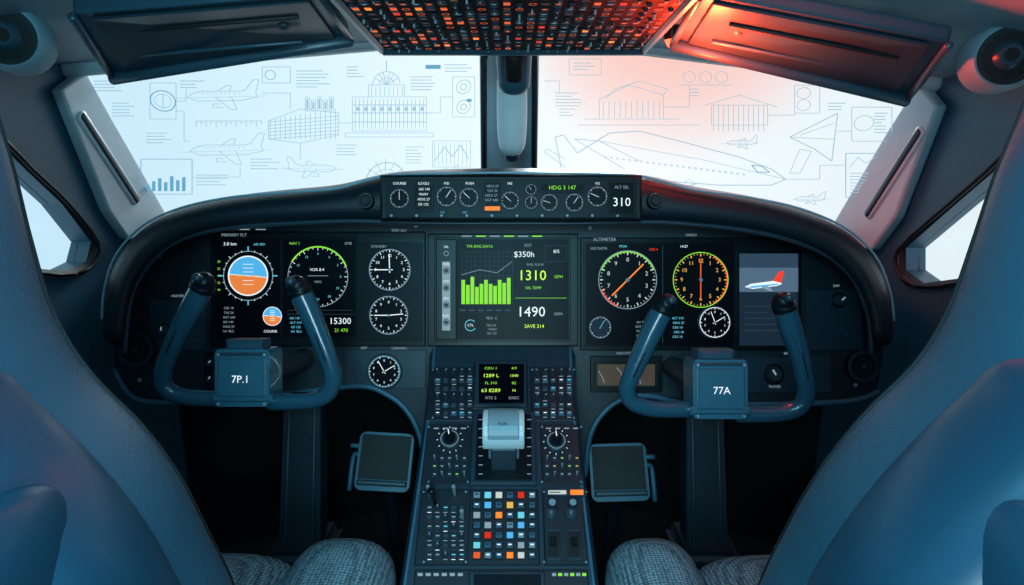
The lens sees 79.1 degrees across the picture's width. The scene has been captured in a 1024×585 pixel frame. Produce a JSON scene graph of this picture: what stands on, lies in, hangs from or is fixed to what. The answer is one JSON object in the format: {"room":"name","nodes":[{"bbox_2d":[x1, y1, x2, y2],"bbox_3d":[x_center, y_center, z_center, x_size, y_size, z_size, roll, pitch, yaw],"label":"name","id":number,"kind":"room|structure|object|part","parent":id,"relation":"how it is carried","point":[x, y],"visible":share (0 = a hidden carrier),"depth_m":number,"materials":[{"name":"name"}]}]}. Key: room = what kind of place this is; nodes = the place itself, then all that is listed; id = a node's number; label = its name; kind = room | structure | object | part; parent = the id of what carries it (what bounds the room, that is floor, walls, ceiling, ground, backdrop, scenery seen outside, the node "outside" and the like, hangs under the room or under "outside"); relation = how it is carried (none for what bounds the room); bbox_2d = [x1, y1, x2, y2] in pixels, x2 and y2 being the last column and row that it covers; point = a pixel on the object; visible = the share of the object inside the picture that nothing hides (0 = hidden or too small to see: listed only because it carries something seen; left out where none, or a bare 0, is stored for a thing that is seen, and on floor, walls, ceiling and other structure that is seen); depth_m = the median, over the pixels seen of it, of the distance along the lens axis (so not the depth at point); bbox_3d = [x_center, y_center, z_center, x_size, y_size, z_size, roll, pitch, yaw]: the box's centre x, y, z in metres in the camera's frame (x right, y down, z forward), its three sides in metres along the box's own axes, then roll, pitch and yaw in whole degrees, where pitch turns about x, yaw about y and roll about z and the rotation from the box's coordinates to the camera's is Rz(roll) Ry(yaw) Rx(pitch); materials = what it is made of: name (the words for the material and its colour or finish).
{"room":"control cabin","nodes":[
{"label":"control cabin","id":0,"kind":"room"},
{"bbox_2d":[0,63,189,489],"bbox_3d":[-1.085,0.399,0.673,0.050,1.539,3.550,0,12,0],"label":"wall","id":1,"kind":"structure","parent":0,"point":[33,123],"depth_m":1.50,"materials":[{"name":"grey plastic"}]},
{"bbox_2d":[43,250,96,278],"bbox_3d":[-1.054,-0.207,1.327,0.009,0.406,0.472,0,12,0],"label":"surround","id":2,"kind":"object","parent":1,"relation":"attached to","point":[96,250],"visible":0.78,"depth_m":1.47,"materials":[{"name":"black rubber"}]},
{"bbox_2d":[11,151,96,272],"bbox_3d":[-1.053,-0.204,1.330,0.006,0.381,0.443,0,12,0],"label":"seal","id":3,"kind":"object","parent":2,"relation":"attached to","point":[93,248],"visible":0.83,"depth_m":1.50,"materials":[{"name":"black"}]},
{"bbox_2d":[8,141,101,276],"bbox_3d":[-1.050,-0.204,1.330,0.010,0.392,0.453,0,12,0],"label":"bead","id":4,"kind":"object","parent":2,"relation":"attached to","point":[13,149],"visible":0.88,"depth_m":1.45,"materials":[{"name":"black"}]},
{"bbox_2d":[77,110,138,204],"bbox_3d":[-1.028,-0.337,1.587,0.012,0.236,0.203,0,12,0],"label":"rim","id":5,"kind":"object","parent":1,"relation":"attached to","point":[80,113],"visible":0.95,"depth_m":1.56,"materials":[{"name":"silver metal"}]},
{"bbox_2d":[52,76,164,239],"bbox_3d":[-1.044,-0.349,1.636,0.028,0.420,0.377,0,12,0],"label":"trim","id":6,"kind":"structure","parent":1,"relation":"attached to","point":[75,94],"depth_m":1.57,"materials":[{"name":"grey plastic"}]},
{"bbox_2d":[81,113,139,202],"bbox_3d":[-1.023,-0.337,1.587,0.009,0.226,0.192,0,12,0],"label":"handle","id":7,"kind":"object","parent":1,"relation":"attached to","point":[84,117],"visible":1,"depth_m":1.57,"materials":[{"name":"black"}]},
{"bbox_2d":[219,498,775,584],"bbox_3d":[-0.030,1.136,0.906,2.140,0.001,3.700,0,12,0],"label":"floor","id":8,"kind":"structure","parent":0,"point":[633,524],"depth_m":2.23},
{"bbox_2d":[0,117,395,584],"bbox_3d":[-0.584,0.382,0.785,0.736,1.526,0.884,0,12,0],"label":"seat","id":9,"kind":"object","parent":8,"relation":"on","point":[89,495],"visible":1,"depth_m":0.45,"materials":[{"name":"blue"}]},
{"bbox_2d":[267,522,342,565],"bbox_3d":[-0.498,0.785,1.530,0.150,0.409,0.160,0,12,0],"label":"boot","id":10,"kind":"object","parent":8,"relation":"on","point":[289,555],"visible":0.32,"depth_m":1.44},
{"bbox_2d":[279,392,327,545],"bbox_3d":[-0.498,0.423,1.490,0.100,0.336,0.147,0,12,0],"label":"column","id":11,"kind":"structure","parent":10,"relation":"on","point":[301,421],"depth_m":1.46,"materials":[{"name":"black metal"}]},
{"bbox_2d":[283,411,290,547],"bbox_3d":[-0.529,0.440,1.458,0.008,0.321,0.099,0,12,1],"label":"rib","id":12,"kind":"object","parent":11,"relation":"attached to","point":[289,412],"visible":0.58,"depth_m":1.46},
{"bbox_2d":[311,408,315,545],"bbox_3d":[-0.467,0.440,1.458,0.008,0.321,0.099,0,12,-1],"label":"rib","id":13,"kind":"object","parent":11,"relation":"attached to","point":[314,409],"visible":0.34,"depth_m":1.46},
{"bbox_2d":[347,431,414,584],"bbox_3d":[-0.332,0.649,1.698,0.165,0.624,0.256,0,12,0],"label":"rudder pedal","id":14,"kind":"object","parent":8,"relation":"on","point":[384,464],"visible":0.99,"depth_m":1.56,"materials":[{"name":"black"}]},
{"bbox_3d":[-0.404,0.450,1.564,0.021,0.090,0.048,6,13,26],"label":"hinge arm","id":15,"kind":"part","parent":14,"relation":"part of","materials":[{"name":"blue"}]},
{"bbox_3d":[-0.324,0.690,1.720,0.043,0.535,0.230,0,12,0],"label":"support arm","id":16,"kind":"part","parent":14,"relation":"part of"},
{"bbox_2d":[400,346,598,584],"bbox_3d":[-0.024,0.600,1.370,0.385,0.856,0.492,0,12,0],"label":"pedestal","id":17,"kind":"object","parent":8,"relation":"on","point":[529,524],"visible":1,"depth_m":1.28,"materials":[{"name":"blue"}]},
{"bbox_3d":[-0.192,0.354,1.318,0.015,0.355,0.492,0,12,1],"label":"edge trim","id":18,"kind":"part","parent":17,"relation":"part of","materials":[{"name":"blue"}]},
{"bbox_2d":[427,487,436,506],"bbox_3d":[-0.158,0.408,1.230,0.016,0.052,0.029,2,12,11],"label":"lever","id":19,"kind":"object","parent":17,"relation":"attached to","point":[431,491],"visible":1,"depth_m":1.22,"materials":[{"name":"black"}]},
{"bbox_2d":[482,408,524,469],"bbox_3d":[-0.017,0.304,1.282,0.084,0.136,0.100,0,12,0],"label":"lever","id":20,"kind":"object","parent":17,"relation":"attached to","point":[503,429],"visible":1,"depth_m":1.24,"materials":[{"name":"blue"}]},
{"bbox_3d":[0.144,0.354,1.318,0.015,0.355,0.492,0,12,-1],"label":"edge trim","id":21,"kind":"part","parent":17,"relation":"part of","materials":[{"name":"blue"}]},
{"bbox_2d":[589,443,656,584],"bbox_3d":[0.280,0.664,1.696,0.170,0.596,0.256,0,12,0],"label":"rudder pedal","id":22,"kind":"object","parent":8,"relation":"on","point":[618,472],"visible":0.91,"depth_m":1.56,"materials":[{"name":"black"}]},
{"bbox_3d":[0.271,0.704,1.718,0.040,0.510,0.230,0,12,0],"label":"support arm","id":23,"kind":"part","parent":22,"relation":"part of"},
{"bbox_3d":[0.355,0.478,1.564,0.021,0.089,0.046,-5,13,-23],"label":"hinge arm","id":24,"kind":"part","parent":22,"relation":"part of","materials":[{"name":"blue metal"}]},
{"bbox_2d":[664,522,739,569],"bbox_3d":[0.458,0.785,1.530,0.150,0.409,0.160,0,12,0],"label":"boot","id":25,"kind":"object","parent":8,"relation":"on","point":[702,556],"visible":0.37,"depth_m":1.44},
{"bbox_2d":[605,100,1023,584],"bbox_3d":[0.568,0.382,0.785,0.788,1.526,0.884,0,12,0],"label":"seat","id":26,"kind":"object","parent":8,"relation":"on","point":[925,486],"visible":1,"depth_m":0.43,"materials":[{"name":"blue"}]},
{"bbox_2d":[179,389,821,548],"bbox_3d":[-0.030,0.292,2.201,2.120,1.154,0.526,0,12,0],"label":"footwell","id":27,"kind":"structure","parent":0,"point":[233,455],"depth_m":2.15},
{"bbox_2d":[480,56,486,167],"bbox_3d":[-0.091,-0.528,2.013,0.020,0.602,0.374,-1,12,-3],"label":"seal","id":28,"kind":"object","parent":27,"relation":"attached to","point":[483,63],"visible":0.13,"depth_m":1.96,"materials":[{"name":"black rubber"}]},
{"bbox_2d":[100,168,894,353],"bbox_3d":[-0.033,-0.116,1.678,1.884,0.435,0.629,0,12,0],"label":"shield","id":29,"kind":"object","parent":27,"relation":"attached to","point":[664,202],"visible":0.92,"depth_m":1.41,"materials":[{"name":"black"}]},
{"bbox_2d":[358,193,374,209],"bbox_3d":[-0.327,-0.205,1.396,0.036,0.040,0.035,0,12,0],"label":"knob","id":30,"kind":"object","parent":29,"relation":"attached to","point":[366,201],"depth_m":1.38,"materials":[{"name":"black plastic"}]},
{"bbox_2d":[111,224,882,477],"bbox_3d":[-0.035,0.109,1.605,1.932,0.711,0.276,0,12,0],"label":"panel","id":31,"kind":"object","parent":29,"relation":"attached to","point":[832,314],"visible":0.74,"depth_m":1.55,"materials":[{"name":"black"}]},
{"bbox_2d":[117,331,157,366],"bbox_3d":[-0.928,0.139,1.546,0.088,0.092,0.055,0,12,0],"label":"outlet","id":32,"kind":"object","parent":31,"relation":"attached to","point":[143,345],"depth_m":1.53,"materials":[{"name":"black plastic"}]},
{"bbox_2d":[153,272,341,410],"bbox_3d":[-0.513,0.076,1.346,0.364,0.305,0.382,0,12,0],"label":"yoke","id":33,"kind":"object","parent":31,"relation":"attached to","point":[249,372],"visible":1,"depth_m":1.19,"materials":[{"name":"blue plastic"}]},
{"bbox_2d":[192,273,203,282],"bbox_3d":[-0.579,-0.026,1.146,0.017,0.023,0.031,0,12,0],"label":"switch","id":34,"kind":"object","parent":33,"relation":"attached to","point":[196,277],"depth_m":1.14,"materials":[{"name":"blue"}]},
{"bbox_2d":[285,276,296,285],"bbox_3d":[-0.407,-0.020,1.146,0.016,0.024,0.031,0,12,0],"label":"switch","id":35,"kind":"object","parent":33,"relation":"attached to","point":[291,280],"depth_m":1.13,"materials":[{"name":"blue plastic"}]},
{"bbox_2d":[214,237,281,337],"bbox_3d":[-0.653,-0.011,1.537,0.169,0.246,0.058,0,12,0],"label":"display","id":36,"kind":"object","parent":31,"relation":"attached to","point":[247,270],"visible":1,"depth_m":1.53,"materials":[{"name":"black glass"}]},
{"bbox_2d":[282,237,357,337],"bbox_3d":[-0.476,-0.011,1.537,0.188,0.246,0.058,0,12,0],"label":"display","id":37,"kind":"object","parent":31,"relation":"attached to","point":[330,264],"visible":0.88,"depth_m":1.53,"materials":[{"name":"black glass"}]},
{"bbox_2d":[367,353,402,388],"bbox_3d":[-0.318,0.197,1.545,0.090,0.088,0.025,0,12,0],"label":"gauge","id":38,"kind":"object","parent":31,"relation":"attached to","point":[384,370],"visible":1,"depth_m":1.54,"materials":[{"name":"black glass"}]},
{"bbox_2d":[368,294,409,335],"bbox_3d":[-0.305,0.057,1.538,0.107,0.105,0.029,0,12,0],"label":"gauge","id":39,"kind":"object","parent":31,"relation":"attached to","point":[388,314],"visible":1,"depth_m":1.53,"materials":[{"name":"black glass"}]},
{"bbox_2d":[367,247,412,292],"bbox_3d":[-0.302,-0.056,1.538,0.116,0.113,0.030,0,12,0],"label":"gauge","id":40,"kind":"object","parent":31,"relation":"attached to","point":[389,269],"visible":1,"depth_m":1.53,"materials":[{"name":"black glass"}]},
{"bbox_3d":[-0.301,-0.002,1.539,0.158,0.238,0.053,0,12,0],"label":"gauge plate","id":41,"kind":"part","parent":31,"relation":"part of","materials":[{"name":"black"}]},
{"bbox_2d":[434,237,570,340],"bbox_3d":[-0.024,-0.007,1.536,0.338,0.253,0.060,0,12,0],"label":"display","id":42,"kind":"object","parent":31,"relation":"attached to","point":[486,288],"visible":1,"depth_m":1.53,"materials":[{"name":"black"}]},
{"bbox_2d":[583,242,734,347],"bbox_3d":[0.365,0.005,1.537,0.375,0.258,0.061,0,12,0],"label":"display","id":43,"kind":"object","parent":31,"relation":"attached to","point":[622,281],"visible":0.94,"depth_m":1.53,"materials":[{"name":"black glass"}]},
{"bbox_2d":[736,252,799,347],"bbox_3d":[0.635,0.018,1.537,0.155,0.233,0.055,0,12,0],"label":"display","id":44,"kind":"object","parent":31,"relation":"attached to","point":[759,275],"visible":0.86,"depth_m":1.53,"materials":[{"name":"black glass"}]},
{"bbox_2d":[843,350,879,381],"bbox_3d":[0.867,0.181,1.546,0.078,0.082,0.052,0,12,0],"label":"outlet","id":45,"kind":"object","parent":31,"relation":"attached to","point":[858,365],"depth_m":1.53,"materials":[{"name":"black plastic"}]},
{"bbox_2d":[380,175,641,221],"bbox_3d":[-0.002,-0.210,1.392,0.585,0.104,0.048,0,12,0],"label":"control panel","id":46,"kind":"object","parent":29,"relation":"attached to","point":[403,198],"visible":1,"depth_m":1.38,"materials":[{"name":"black plastic"}]},
{"bbox_2d":[646,193,662,209],"bbox_3d":[0.321,-0.205,1.396,0.036,0.040,0.035,0,12,0],"label":"socket","id":47,"kind":"object","parent":29,"relation":"attached to","point":[654,201],"depth_m":1.38,"materials":[{"name":"black plastic"}]},
{"bbox_2d":[487,56,531,167],"bbox_3d":[-0.010,-0.545,2.078,0.194,0.603,0.480,0,12,0],"label":"trim","id":48,"kind":"structure","parent":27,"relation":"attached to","point":[496,158],"depth_m":2.03,"materials":[{"name":"grey plastic"}]},
{"bbox_2d":[531,56,537,167],"bbox_3d":[0.074,-0.532,2.044,0.020,0.608,0.436,0,12,2],"label":"seal","id":49,"kind":"object","parent":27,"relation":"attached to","point":[534,127],"visible":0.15,"depth_m":1.99,"materials":[{"name":"black rubber"}]},
{"bbox_3d":[-0.579,-0.487,1.882,0.974,0.551,0.726,0,12,0],"label":"window","id":50,"kind":"structure","parent":27,"relation":"in","visible":0},
{"bbox_2d":[94,61,474,190],"bbox_3d":[-0.582,-0.479,1.807,1.039,0.378,0.210,-5,13,-23],"label":"diagram","id":51,"kind":"object","parent":50,"relation":"attached to","point":[427,66],"visible":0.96,"depth_m":1.80,"materials":[{"name":"blue"}]},
{"bbox_2d":[275,51,480,150],"bbox_3d":[-0.559,-0.461,1.826,1.154,0.544,0.330,-6,13,-25],"label":"bead","id":52,"kind":"object","parent":50,"relation":"attached to","point":[365,51],"visible":0.16,"depth_m":1.91,"materials":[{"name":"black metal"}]},
{"bbox_3d":[0.542,-0.479,1.902,0.929,0.576,0.813,0,12,0],"label":"window","id":53,"kind":"structure","parent":27,"relation":"in","visible":0},
{"bbox_2d":[537,55,739,156],"bbox_3d":[0.514,-0.452,1.845,1.170,0.567,0.374,7,14,28],"label":"bead","id":54,"kind":"object","parent":53,"relation":"attached to","point":[643,55],"visible":0.09,"depth_m":1.85,"materials":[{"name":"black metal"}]},
{"bbox_2d":[544,59,891,204],"bbox_3d":[0.541,-0.473,1.829,1.014,0.420,0.271,6,13,25],"label":"diagram","id":55,"kind":"object","parent":53,"relation":"attached to","point":[791,137],"visible":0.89,"depth_m":1.76,"materials":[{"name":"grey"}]},
{"bbox_2d":[0,0,1023,77],"bbox_3d":[-0.030,-0.363,0.295,2.060,0.216,3.128,0,12,0],"label":"ceiling","id":56,"kind":"structure","parent":0,"point":[967,19],"depth_m":1.14,"materials":[{"name":"grey plastic"}]},
{"bbox_2d":[0,12,58,75],"bbox_3d":[-0.921,-0.468,1.140,0.124,0.124,0.076,-4,13,-18],"label":"ceiling vent","id":57,"kind":"object","parent":56,"relation":"in","point":[28,43],"visible":0.92,"depth_m":1.13,"materials":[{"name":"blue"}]},
{"bbox_2d":[67,0,353,84],"bbox_3d":[-0.600,-0.529,1.227,0.526,0.205,0.254,-1,12,-4],"label":"sun visor","id":58,"kind":"object","parent":56,"relation":"attached to","point":[130,40],"visible":1,"depth_m":1.22,"materials":[{"name":"black plastic"}]},
{"bbox_3d":[-0.822,-0.477,1.220,0.016,0.086,0.254,-4,13,-20],"label":"rail","id":59,"kind":"part","parent":58,"relation":"part of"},
{"bbox_3d":[-0.349,-0.545,1.240,0.016,0.042,0.248,-1,12,-3],"label":"rail","id":60,"kind":"part","parent":58,"relation":"part of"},
{"bbox_2d":[330,0,696,55],"bbox_3d":[0.002,-0.523,1.044,0.634,0.105,0.864,0,12,0],"label":"panel","id":61,"kind":"object","parent":56,"relation":"attached to","point":[392,27],"visible":1,"depth_m":1.22,"materials":[{"name":"black plastic"}]},
{"bbox_2d":[496,56,531,161],"bbox_3d":[0.005,-0.539,1.688,0.100,0.358,0.220,0,12,0],"label":"standby compass","id":62,"kind":"object","parent":56,"relation":"hanging from","point":[513,72],"visible":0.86,"depth_m":1.71,"materials":[{"name":"black"}]},
{"bbox_3d":[0.000,-0.407,1.810,0.040,0.050,0.036,0,12,0],"label":"stem","id":63,"kind":"part","parent":62,"relation":"part of","materials":[{"name":"black plastic"}]},
{"bbox_2d":[663,24,678,46],"bbox_3d":[0.366,-0.586,1.418,0.040,0.044,0.040,0,12,0],"label":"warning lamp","id":64,"kind":"object","parent":56,"relation":"attached to","point":[668,35],"visible":0.38,"depth_m":1.40,"materials":[{"name":"black"}]},
{"bbox_2d":[669,0,953,106],"bbox_3d":[0.593,-0.500,1.229,0.519,0.241,0.253,1,12,5],"label":"sun visor","id":65,"kind":"object","parent":56,"relation":"attached to","point":[879,56],"visible":0.96,"depth_m":1.20,"materials":[{"name":"black plastic"}]},
{"bbox_3d":[0.346,-0.541,1.240,0.015,0.051,0.247,1,12,4],"label":"rail","id":66,"kind":"part","parent":65,"relation":"part of","materials":[{"name":"grey metal"}]},
{"bbox_3d":[0.815,-0.429,1.220,0.016,0.084,0.253,4,13,18],"label":"rail","id":67,"kind":"part","parent":65,"relation":"part of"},
{"bbox_2d":[956,27,1023,94],"bbox_3d":[0.903,-0.431,1.140,0.124,0.124,0.076,4,13,18],"label":"ceiling vent","id":68,"kind":"object","parent":56,"relation":"in","point":[991,62],"visible":0.98,"depth_m":1.12,"materials":[{"name":"black plastic"}]},
{"bbox_2d":[680,392,727,545],"bbox_3d":[0.458,0.423,1.490,0.100,0.336,0.146,0,12,0],"label":"column","id":69,"kind":"structure","parent":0,"point":[705,430],"depth_m":1.46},
{"bbox_2d":[691,418,695,547],"bbox_3d":[0.427,0.440,1.458,0.008,0.321,0.099,0,12,1],"label":"rib","id":70,"kind":"object","parent":69,"relation":"attached to","point":[692,419],"visible":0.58,"depth_m":1.46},
{"bbox_2d":[618,291,815,422],"bbox_3d":[0.397,0.105,1.346,0.381,0.291,0.385,0,12,0],"label":"control yoke","id":71,"kind":"object","parent":69,"relation":"attached to","point":[714,381],"visible":1,"depth_m":1.19,"materials":[{"name":"blue plastic"}]},
{"bbox_2d":[666,295,676,304],"bbox_3d":[0.293,0.015,1.146,0.016,0.023,0.031,0,12,0],"label":"switch","id":72,"kind":"object","parent":71,"relation":"attached to","point":[670,299],"depth_m":1.13,"materials":[{"name":"blue plastic"}]},
{"bbox_2d":[783,293,794,302],"bbox_3d":[0.510,0.011,1.147,0.016,0.024,0.031,0,12,0],"label":"switch","id":73,"kind":"object","parent":71,"relation":"attached to","point":[787,297],"depth_m":1.14,"materials":[{"name":"blue plastic"}]},
{"bbox_2d":[717,419,722,547],"bbox_3d":[0.489,0.440,1.458,0.008,0.321,0.099,0,12,-1],"label":"rib","id":74,"kind":"object","parent":69,"relation":"attached to","point":[718,420],"visible":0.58,"depth_m":1.46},
{"bbox_2d":[814,75,1023,474],"bbox_3d":[1.025,0.416,0.676,0.050,1.504,3.550,0,12,0],"label":"wall","id":75,"kind":"structure","parent":0,"point":[974,129],"depth_m":1.48,"materials":[{"name":"grey plastic"}]},
{"bbox_2d":[61,42,942,91],"bbox_3d":[-0.030,-0.627,1.637,2.085,0.229,0.448,0,12,0],"label":"trim","id":76,"kind":"structure","parent":75,"relation":"attached to","point":[86,68],"depth_m":1.63,"materials":[{"name":"grey plastic"}]},
{"bbox_2d":[835,90,946,249],"bbox_3d":[0.984,-0.319,1.644,0.028,0.422,0.398,0,12,0],"label":"trim","id":77,"kind":"structure","parent":75,"relation":"attached to","point":[926,109],"depth_m":1.58,"materials":[{"name":"grey plastic"}]},
{"bbox_2d":[864,129,920,216],"bbox_3d":[0.963,-0.297,1.577,0.009,0.225,0.194,0,12,0],"label":"grab slot","id":78,"kind":"object","parent":75,"relation":"attached to","point":[916,134],"visible":1,"depth_m":1.56,"materials":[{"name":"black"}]},
{"bbox_2d":[865,126,924,218],"bbox_3d":[0.968,-0.297,1.577,0.012,0.235,0.205,0,12,0],"label":"rim","id":79,"kind":"object","parent":75,"relation":"attached to","point":[921,129],"visible":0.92,"depth_m":1.55,"materials":[{"name":"silver metal"}]},
{"bbox_2d":[902,275,954,290],"bbox_3d":[0.995,-0.179,1.300,0.009,0.436,0.568,0,12,0],"label":"surround","id":80,"kind":"object","parent":75,"relation":"attached to","point":[902,275],"visible":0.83,"depth_m":1.51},
{"bbox_2d":[892,156,999,288],"bbox_3d":[0.990,-0.179,1.307,0.010,0.419,0.554,0,12,0],"label":"bead","id":81,"kind":"object","parent":80,"relation":"attached to","point":[993,164],"visible":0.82,"depth_m":1.44,"materials":[{"name":"black"}]},
{"bbox_2d":[898,167,995,284],"bbox_3d":[0.993,-0.177,1.302,0.006,0.409,0.533,0,12,0],"label":"seal","id":82,"kind":"object","parent":80,"relation":"attached to","point":[901,254],"visible":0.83,"depth_m":1.52,"materials":[{"name":"black"}]}
]}

